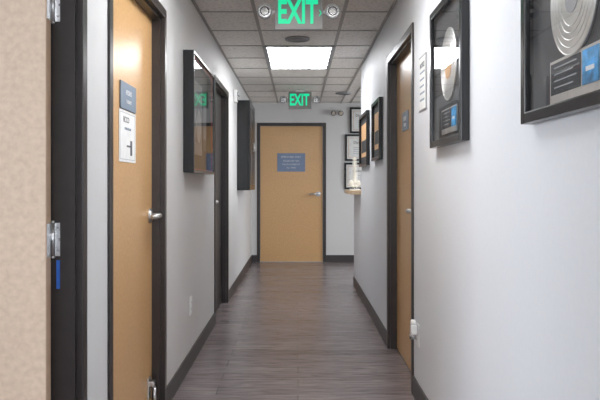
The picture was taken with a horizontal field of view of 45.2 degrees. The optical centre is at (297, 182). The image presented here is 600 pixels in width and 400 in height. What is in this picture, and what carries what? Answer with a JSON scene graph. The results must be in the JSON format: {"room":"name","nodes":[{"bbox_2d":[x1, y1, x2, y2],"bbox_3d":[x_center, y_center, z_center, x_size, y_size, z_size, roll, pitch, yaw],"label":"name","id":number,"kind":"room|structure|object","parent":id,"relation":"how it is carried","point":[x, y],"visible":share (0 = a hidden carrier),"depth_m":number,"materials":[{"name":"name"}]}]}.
{"room":"office corridor","nodes":[
{"label":"office corridor","id":0,"kind":"room"},
{"bbox_2d":[87,0,250,399],"bbox_3d":[-0.744,-0.006,4.185,0.120,2.337,12.770,0,0,0],"label":"wall","id":1,"kind":"structure","parent":0,"point":[190,196],"depth_m":4.09,"materials":[{"name":"paint"}]},
{"bbox_2d":[0,0,59,399],"bbox_3d":[-1.220,0.161,2.198,1.016,1.991,0.126,0,0,0],"label":"door","id":2,"kind":"structure","parent":1,"relation":"in","point":[29,239],"depth_m":2.21,"materials":[{"name":"brown wood"}]},
{"bbox_2d":[51,0,86,399],"bbox_3d":[-0.744,0.140,1.730,0.140,2.045,1.150,0,0,0],"label":"trim","id":3,"kind":"structure","parent":1,"relation":"attached to","point":[69,35],"depth_m":2.26,"materials":[{"name":"black wood"}]},
{"bbox_2d":[56,260,59,288],"bbox_3d":[-0.742,0.287,2.258,0.032,0.090,0.001,0,0,0],"label":"wall strip","id":4,"kind":"object","parent":3,"relation":"attached to","point":[57,261],"visible":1,"depth_m":2.26,"materials":[{"name":"blue plastic"}]},
{"bbox_2d":[107,0,166,399],"bbox_3d":[-0.744,0.140,3.140,0.140,2.045,1.110,0,0,0],"label":"trim","id":5,"kind":"structure","parent":1,"relation":"attached to","point":[154,9],"depth_m":3.64,"materials":[{"name":"black wood"}]},
{"bbox_2d":[113,0,161,399],"bbox_3d":[-0.727,0.161,3.141,0.114,1.991,1.016,0,0,0],"label":"door","id":6,"kind":"structure","parent":1,"relation":"in","point":[133,215],"depth_m":3.24,"materials":[{"name":"brown wood"}]},
{"bbox_2d":[119,108,135,162],"bbox_3d":[-0.738,-0.200,3.120,0.003,0.220,0.300,0,0,0],"label":"paper notice","id":7,"kind":"object","parent":6,"relation":"attached to","point":[127,120],"visible":1,"depth_m":3.11,"materials":[{"name":"white paper"}]},
{"bbox_2d":[119,80,135,113],"bbox_3d":[-0.735,-0.370,3.120,0.007,0.115,0.280,0,0,0],"label":"door sign","id":8,"kind":"object","parent":6,"relation":"attached to","point":[127,93],"visible":1,"depth_m":3.10,"materials":[{"name":"plastic"}]},
{"bbox_2d":[189,296,191,315],"bbox_3d":[-0.678,0.777,4.560,0.009,0.116,0.072,0,0,0],"label":"wall outlet","id":9,"kind":"object","parent":1,"relation":"attached to","point":[190,297],"visible":1,"depth_m":4.53,"materials":[{"name":"white plastic"}]},
{"bbox_2d":[183,50,214,174],"bbox_3d":[-0.650,-0.428,4.810,0.065,0.730,1.060,0,0,0],"label":"display case","id":10,"kind":"object","parent":1,"relation":"attached to","point":[198,80],"visible":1,"depth_m":4.78,"materials":[{"name":"glass"}]},
{"bbox_2d":[167,255,251,399],"bbox_3d":[-0.679,1.109,4.185,0.009,0.105,12.770,0,0,0],"label":"baseboard","id":11,"kind":"structure","parent":1,"relation":"attached to","point":[180,374],"depth_m":4.74,"materials":[{"name":"plastic"}]},
{"bbox_2d":[216,92,221,309],"bbox_3d":[-0.727,0.161,6.444,0.114,1.991,1.045,0,0,0],"label":"door","id":12,"kind":"structure","parent":1,"relation":"in","point":[218,97],"depth_m":6.70,"materials":[{"name":"wood"}]},
{"bbox_2d":[214,75,228,324],"bbox_3d":[-0.744,0.140,6.445,0.140,2.045,1.140,0,0,0],"label":"trim","id":13,"kind":"structure","parent":1,"relation":"attached to","point":[220,89],"depth_m":6.96,"materials":[{"name":"black wood"}]},
{"bbox_2d":[234,90,239,102],"bbox_3d":[-0.653,-0.928,7.700,0.060,0.130,0.110,0,0,0],"label":"fire alarm strobe","id":14,"kind":"object","parent":1,"relation":"attached to","point":[236,93],"visible":1,"depth_m":7.65,"materials":[{"name":"white plastic"}]},
{"bbox_2d":[237,100,254,189],"bbox_3d":[-0.598,-0.423,8.530,0.170,1.010,0.930,0,0,0],"label":"display case","id":15,"kind":"object","parent":1,"relation":"attached to","point":[245,109],"visible":0.99,"depth_m":8.07,"materials":[{"name":"black paint"}]},
{"bbox_2d":[172,262,414,399],"bbox_3d":[0.000,1.212,4.185,7.440,0.100,13.010,0,0,0],"label":"floor","id":16,"kind":"structure","parent":0,"point":[288,330],"depth_m":5.12,"materials":[{"name":"brown wood"}]},
{"bbox_2d":[195,0,393,102],"bbox_3d":[0.000,-1.225,4.185,7.440,0.100,13.010,0,0,0],"label":"ceiling","id":17,"kind":"structure","parent":0,"point":[215,20],"depth_m":6.02,"materials":[{"name":"tile"}]},
{"bbox_2d":[191,0,396,102],"bbox_3d":[1.458,-1.172,4.184,4.284,0.006,12.769,0,0,0],"label":"grid","id":18,"kind":"object","parent":17,"relation":"attached to","point":[254,11],"visible":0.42,"depth_m":6.14,"materials":[{"name":"grey metal"}]},
{"bbox_2d":[285,36,309,42],"bbox_3d":[-0.005,-1.163,5.840,0.200,0.013,0.200,0,0,0],"label":"ceiling speaker","id":19,"kind":"object","parent":17,"relation":"in","point":[296,39],"depth_m":5.82},
{"bbox_2d":[257,0,339,30],"bbox_3d":[0.005,-1.054,4.410,0.508,0.231,0.069,0,0,0],"label":"exit sign","id":20,"kind":"object","parent":17,"relation":"hanging from","point":[290,15],"visible":1,"depth_m":4.40,"materials":[{"name":"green plastic"}]},
{"bbox_2d":[263,46,334,68],"bbox_3d":[0.010,-1.169,6.760,0.610,0.011,1.220,0,0,0],"label":"ceiling light","id":21,"kind":"object","parent":17,"relation":"in","point":[278,57],"depth_m":6.64,"materials":[{"name":"white plastic"}]},
{"bbox_2d":[280,90,319,108],"bbox_3d":[0.025,-1.048,9.011,0.508,0.241,0.069,0,0,0],"label":"exit sign","id":22,"kind":"object","parent":17,"relation":"hanging from","point":[299,99],"visible":1,"depth_m":9.00,"materials":[{"name":"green plastic"}]},
{"bbox_2d":[336,92,350,94],"bbox_3d":[0.590,-1.163,9.400,0.200,0.013,0.200,0,0,0],"label":"ceiling speaker","id":23,"kind":"object","parent":17,"relation":"in","point":[342,93],"depth_m":9.34},
{"bbox_2d":[251,103,360,254],"bbox_3d":[1.398,-0.006,10.630,4.404,2.337,0.120,0,0,0],"label":"wall","id":24,"kind":"structure","parent":0,"point":[339,204],"depth_m":10.57,"materials":[{"name":"paint"}]},
{"bbox_2d":[260,126,322,261],"bbox_3d":[-0.095,0.161,10.575,0.920,1.991,0.114,0,0,0],"label":"door","id":25,"kind":"structure","parent":24,"relation":"in","point":[291,203],"depth_m":10.59,"materials":[{"name":"brown wood"}]},
{"bbox_2d":[277,153,304,171],"bbox_3d":[-0.100,-0.303,10.585,0.410,0.270,0.005,0,0,0],"label":"door sign","id":26,"kind":"object","parent":25,"relation":"attached to","point":[286,162],"visible":1,"depth_m":10.58,"materials":[{"name":"plastic"}]},
{"bbox_2d":[257,123,325,261],"bbox_3d":[-0.096,0.140,10.630,1.015,2.045,0.140,0,0,0],"label":"trim","id":27,"kind":"structure","parent":24,"relation":"attached to","point":[258,124],"depth_m":10.56,"materials":[{"name":"black wood"}]},
{"bbox_2d":[252,255,353,261],"bbox_3d":[1.462,1.109,10.566,4.275,0.105,0.009,0,0,0],"label":"baseboard","id":28,"kind":"structure","parent":24,"relation":"attached to","point":[329,258],"depth_m":10.56,"materials":[{"name":"plastic"}]},
{"bbox_2d":[331,110,343,115],"bbox_3d":[0.570,-1.020,10.514,0.186,0.086,0.111,0,0,0],"label":"emergency light","id":29,"kind":"object","parent":24,"relation":"attached to","point":[334,112],"visible":1,"depth_m":10.47,"materials":[{"name":"white plastic"}]},
{"bbox_2d":[345,134,358,160],"bbox_3d":[0.900,-0.518,10.554,0.420,0.390,0.030,0,0,0],"label":"diploma","id":30,"kind":"object","parent":24,"relation":"attached to","point":[351,140],"visible":0.34,"depth_m":10.56,"materials":[{"name":"paper"}]},
{"bbox_2d":[344,163,360,188],"bbox_3d":[0.890,-0.103,10.554,0.420,0.390,0.030,0,0,0],"label":"diploma","id":31,"kind":"object","parent":24,"relation":"attached to","point":[348,171],"visible":0.36,"depth_m":10.56,"materials":[{"name":"paper"}]},
{"bbox_2d":[350,107,360,132],"bbox_3d":[0.930,-0.918,10.554,0.340,0.380,0.030,0,0,0],"label":"diploma","id":32,"kind":"object","parent":24,"relation":"attached to","point":[355,112],"visible":0.31,"depth_m":10.56,"materials":[{"name":"paper"}]},
{"bbox_2d":[354,0,599,399],"bbox_3d":[0.697,-0.006,2.995,0.120,2.337,10.390,0,0,0],"label":"wall","id":33,"kind":"structure","parent":0,"point":[507,216],"depth_m":2.33,"materials":[{"name":"paint"}]},
{"bbox_2d":[345,190,360,194],"bbox_3d":[0.792,0.170,7.772,0.515,0.185,0.975,0,0,0],"label":"countertop","id":34,"kind":"structure","parent":33,"relation":"on","point":[352,192],"depth_m":7.29,"materials":[{"name":"laminate"}]},
{"bbox_2d":[349,157,359,189],"bbox_3d":[0.625,-0.104,7.950,0.119,0.361,0.119,0,0,32],"label":"model","id":35,"kind":"object","parent":34,"relation":"on","point":[352,182],"visible":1,"depth_m":7.94},
{"bbox_2d":[359,110,369,166],"bbox_3d":[0.621,-0.403,6.780,0.030,0.490,0.780,0,0,0],"label":"framed picture","id":36,"kind":"object","parent":33,"relation":"attached to","point":[364,119],"visible":1,"depth_m":6.76,"materials":[{"name":"black paint"}]},
{"bbox_2d":[371,97,382,160],"bbox_3d":[0.621,-0.413,5.680,0.030,0.470,0.560,0,0,0],"label":"framed picture","id":37,"kind":"object","parent":33,"relation":"attached to","point":[377,105],"visible":1,"depth_m":5.67,"materials":[{"name":"black paint"}]},
{"bbox_2d":[353,276,427,399],"bbox_3d":[0.693,1.109,2.999,0.129,0.105,10.399,0,0,0],"label":"baseboard","id":38,"kind":"structure","parent":33,"relation":"attached to","point":[418,393],"depth_m":5.55,"materials":[{"name":"plastic"}]},
{"bbox_2d":[387,22,413,392],"bbox_3d":[0.697,0.140,4.525,0.140,2.045,1.140,0,0,0],"label":"trim","id":39,"kind":"structure","parent":33,"relation":"attached to","point":[406,42],"depth_m":5.04,"materials":[{"name":"black wood"}]},
{"bbox_2d":[397,49,410,370],"bbox_3d":[0.680,0.161,4.524,0.114,1.991,1.046,0,0,0],"label":"door","id":40,"kind":"structure","parent":33,"relation":"in","point":[404,66],"depth_m":4.73,"materials":[{"name":"brown wood"}]},
{"bbox_2d":[402,110,408,131],"bbox_3d":[0.688,-0.398,4.620,0.007,0.120,0.240,0,0,0],"label":"door sign","id":41,"kind":"object","parent":40,"relation":"attached to","point":[405,116],"visible":1,"depth_m":4.59,"materials":[{"name":"plastic"}]},
{"bbox_2d":[416,323,419,346],"bbox_3d":[0.631,0.802,3.800,0.009,0.116,0.072,0,0,0],"label":"wall outlet","id":42,"kind":"object","parent":33,"relation":"attached to","point":[417,324],"visible":0.97,"depth_m":3.77,"materials":[{"name":"white plastic"}]},
{"bbox_2d":[410,319,416,338],"bbox_3d":[0.608,0.772,3.800,0.037,0.100,0.044,0,0,0],"label":"plug-in air freshener","id":43,"kind":"object","parent":42,"relation":"attached to","point":[413,327],"visible":1,"depth_m":3.78,"materials":[{"name":"white plastic"}]},
{"bbox_2d":[419,52,426,112],"bbox_3d":[0.633,-0.508,3.660,0.006,0.280,0.200,0,0,0],"label":"sign","id":44,"kind":"object","parent":33,"relation":"attached to","point":[423,59],"visible":1,"depth_m":3.63,"materials":[{"name":"paper"}]},
{"bbox_2d":[430,0,468,147],"bbox_3d":[0.619,-0.463,2.983,0.034,0.610,0.630,0,0,0],"label":"record","id":45,"kind":"object","parent":33,"relation":"attached to","point":[449,21],"visible":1,"depth_m":2.96,"materials":[{"name":"black paint"}]},
{"bbox_2d":[521,0,599,124],"bbox_3d":[0.619,-0.463,1.635,0.034,0.610,0.630,0,0,0],"label":"record","id":46,"kind":"object","parent":33,"relation":"attached to","point":[560,39],"visible":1,"depth_m":1.71,"materials":[{"name":"black paint"}]}
]}

